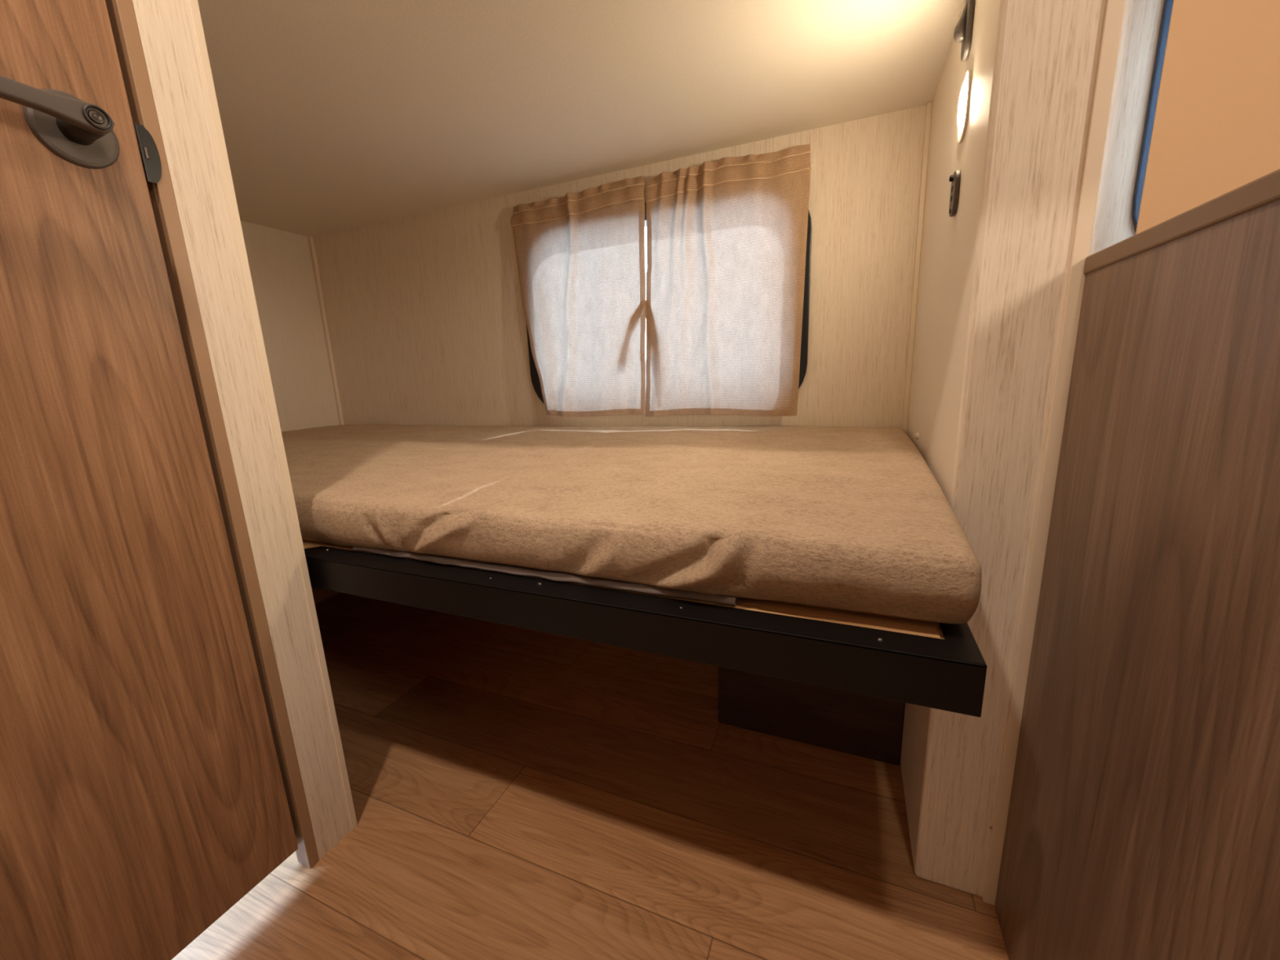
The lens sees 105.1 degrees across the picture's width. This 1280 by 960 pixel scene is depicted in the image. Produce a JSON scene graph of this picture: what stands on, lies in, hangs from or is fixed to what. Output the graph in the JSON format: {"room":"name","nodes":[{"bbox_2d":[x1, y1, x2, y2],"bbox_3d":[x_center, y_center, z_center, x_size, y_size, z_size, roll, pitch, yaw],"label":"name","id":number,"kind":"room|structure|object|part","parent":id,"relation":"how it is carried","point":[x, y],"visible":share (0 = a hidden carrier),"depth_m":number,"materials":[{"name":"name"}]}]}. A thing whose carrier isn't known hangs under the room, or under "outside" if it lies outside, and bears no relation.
{"room":"camper van interior","nodes":[
{"label":"camper van interior","id":0,"kind":"room"},
{"bbox_2d":[132,0,351,860],"bbox_3d":[-1.045,-0.416,0.833,1.036,2.100,0.069,3,13,23],"label":"wall","id":1,"kind":"structure","parent":0,"point":[166,28],"depth_m":0.69,"materials":[{"name":"beige wood"}]},
{"bbox_2d":[188,0,357,829],"bbox_3d":[-0.554,-0.340,0.676,0.005,1.980,0.011,3,13,23],"label":"trim","id":2,"kind":"structure","parent":1,"relation":"attached to","point":[193,4],"depth_m":0.72,"materials":[{"name":"beige wood"}]},
{"bbox_2d":[240,220,339,604],"bbox_3d":[-1.329,-0.532,1.421,0.050,2.100,0.817,3,13,23],"label":"wall","id":3,"kind":"structure","parent":0,"point":[280,262],"depth_m":1.68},
{"bbox_2d":[197,0,964,236],"bbox_3d":[-0.441,-0.769,0.987,1.900,0.090,0.815,3,13,23],"label":"ceiling","id":4,"kind":"structure","parent":0,"point":[336,115],"depth_m":0.89,"materials":[{"name":"beige paint"}]},
{"bbox_2d":[171,592,1008,959],"bbox_3d":[0.243,0.846,-0.172,4.400,0.040,3.150,3,13,23],"label":"floor","id":5,"kind":"structure","parent":0,"point":[518,793],"depth_m":0.86,"materials":[{"name":"brown wood"}]},
{"bbox_2d":[715,666,905,765],"bbox_3d":[0.395,0.308,1.147,0.379,0.440,0.333,3,13,23],"label":"box","id":6,"kind":"object","parent":5,"relation":"on","point":[860,725],"visible":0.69,"depth_m":1.02,"materials":[{"name":"black wood"}]},
{"bbox_2d":[313,0,1164,428],"bbox_3d":[0.821,-0.523,0.986,4.350,2.100,0.050,3,13,23],"label":"wall","id":7,"kind":"structure","parent":0,"point":[427,324],"depth_m":1.28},
{"bbox_2d":[307,235,344,425],"bbox_3d":[-1.140,-0.466,1.803,0.012,0.794,0.012,3,13,23],"label":"trim","id":8,"kind":"structure","parent":7,"relation":"attached to","point":[311,242],"depth_m":1.78,"materials":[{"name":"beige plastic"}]},
{"bbox_2d":[302,539,986,717],"bbox_3d":[-0.404,0.067,1.174,1.897,0.057,0.798,3,13,23],"label":"frame","id":9,"kind":"object","parent":7,"relation":"attached to","point":[942,666],"visible":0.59,"depth_m":0.56,"materials":[{"name":"black"}]},
{"bbox_2d":[281,423,982,623],"bbox_3d":[-0.405,-0.025,1.158,1.892,0.132,0.780,3,13,23],"label":"mattress","id":10,"kind":"object","parent":9,"relation":"on","point":[855,518],"visible":0.83,"depth_m":0.69,"materials":[{"name":"beige fabric"}]},
{"bbox_2d":[525,201,812,404],"bbox_3d":[0.041,-0.454,1.331,0.799,0.538,0.059,3,13,23],"label":"window","id":11,"kind":"structure","parent":7,"relation":"in","point":[535,382],"depth_m":1.17,"materials":[{"name":"black"}]},
{"bbox_2d":[902,101,932,433],"bbox_3d":[0.603,-0.378,1.079,0.010,0.794,0.012,3,13,23],"label":"trim","id":12,"kind":"structure","parent":7,"relation":"attached to","point":[929,104],"depth_m":1.05,"materials":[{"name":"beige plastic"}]},
{"bbox_2d":[1132,0,1173,231],"bbox_3d":[1.280,-0.662,0.752,0.777,0.615,0.060,3,13,23],"label":"window","id":13,"kind":"structure","parent":7,"relation":"in","point":[1167,6],"depth_m":0.88,"materials":[{"name":"blue"}]},
{"bbox_2d":[1135,0,1279,234],"bbox_3d":[1.246,-0.682,0.671,0.799,0.734,0.024,3,13,23],"label":"roller shade","id":14,"kind":"object","parent":7,"relation":"attached to","point":[1215,132],"visible":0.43,"depth_m":0.81,"materials":[{"name":"brown fabric"}]},
{"bbox_3d":[0.013,-0.724,1.246,0.806,0.017,0.020,3,13,23],"label":"curtain rod","id":15,"kind":"object","parent":7,"relation":"attached to","visible":0},
{"bbox_2d":[510,175,645,417],"bbox_3d":[-0.177,-0.472,1.339,0.408,0.594,0.063,3,13,23],"label":"window curtain","id":16,"kind":"object","parent":15,"relation":"hanging from","point":[580,256],"visible":1,"depth_m":1.33,"materials":[{"name":"beige fabric"}]},
{"bbox_2d":[644,143,810,417],"bbox_3d":[0.193,-0.454,1.185,0.397,0.595,0.066,3,13,23],"label":"window curtain","id":17,"kind":"object","parent":15,"relation":"hanging from","point":[726,236],"visible":1,"depth_m":1.18,"materials":[{"name":"beige fabric"}]},
{"bbox_2d":[900,0,1106,897],"bbox_3d":[0.541,-0.466,0.774,0.102,2.100,0.570,3,13,23],"label":"wall","id":18,"kind":"structure","parent":0,"point":[993,273],"depth_m":0.60,"materials":[{"name":"beige wood"}]},
{"bbox_2d":[914,432,919,439],"bbox_3d":[0.537,-0.085,0.954,0.007,0.014,0.014,3,13,23],"label":"cap","id":19,"kind":"object","parent":18,"relation":"attached to","point":[916,435],"visible":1,"depth_m":0.95,"materials":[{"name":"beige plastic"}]},
{"bbox_2d":[948,169,960,217],"bbox_3d":[0.446,-0.407,0.698,0.011,0.058,0.037,3,13,23],"label":"outlet","id":20,"kind":"object","parent":18,"relation":"attached to","point":[955,179],"visible":1,"depth_m":0.69,"materials":[{"name":"grey plastic"}]},
{"bbox_2d":[953,0,975,62],"bbox_3d":[0.435,-0.646,0.655,0.020,0.150,0.034,3,13,23],"label":"coat hook","id":21,"kind":"object","parent":18,"relation":"attached to","point":[963,29],"visible":1,"depth_m":0.66,"materials":[{"name":"grey metal"}]},
{"bbox_3d":[0.440,-0.646,0.653,0.008,0.150,0.034,3,13,23],"label":"hook plate","id":22,"kind":"part","parent":21,"relation":"part of","materials":[{"name":"silver metal"}]},
{"bbox_2d":[957,69,971,143],"bbox_3d":[0.441,-0.510,0.671,0.008,0.084,0.054,3,13,23],"label":"wall lamp","id":23,"kind":"object","parent":18,"relation":"attached to","point":[963,105],"visible":1,"depth_m":0.66,"materials":[{"name":"beige plastic"}]},
{"bbox_2d":[982,0,1125,905],"bbox_3d":[0.473,-0.404,0.499,0.015,2.100,0.006,3,13,23],"label":"trim","id":24,"kind":"structure","parent":18,"relation":"attached to","point":[1113,14],"depth_m":0.57,"materials":[{"name":"beige wood"}]},
{"bbox_2d":[994,168,1279,959],"bbox_3d":[0.107,0.415,-0.339,0.038,0.884,2.125,3,13,23],"label":"cabinet","id":25,"kind":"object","parent":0,"point":[1143,823],"depth_m":0.38,"materials":[{"name":"brown wood"}]},
{"bbox_3d":[0.090,-0.008,-0.431,0.038,0.018,2.125,3,13,23],"label":"cap moulding","id":26,"kind":"part","parent":25,"relation":"part of","materials":[{"name":"brown wood"}]},
{"bbox_3d":[-1.171,-0.072,-0.732,0.035,2.100,1.440,3,13,23],"label":"wall","id":27,"kind":"structure","parent":0,"visible":0},
{"bbox_2d":[0,0,319,959],"bbox_3d":[-0.726,-0.303,0.255,0.102,2.100,0.773,3,13,23],"label":"door","id":28,"kind":"structure","parent":27,"relation":"in","point":[150,777],"depth_m":0.57,"materials":[{"name":"brown wood"}]},
{"bbox_3d":[-0.591,-0.366,0.465,0.013,0.026,0.132,3,13,23],"label":"lever","id":29,"kind":"part","parent":28,"relation":"part of","materials":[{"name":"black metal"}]},
{"bbox_3d":[-0.586,-0.389,0.587,0.002,0.062,0.017,3,13,23],"label":"strike plate","id":30,"kind":"part","parent":28,"relation":"part of","materials":[{"name":"black metal"}]},
{"bbox_3d":[-0.595,-0.330,0.614,0.031,1.990,0.016,3,13,23],"label":"jamb trim","id":31,"kind":"part","parent":28,"relation":"part of","materials":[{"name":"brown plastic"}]}
]}

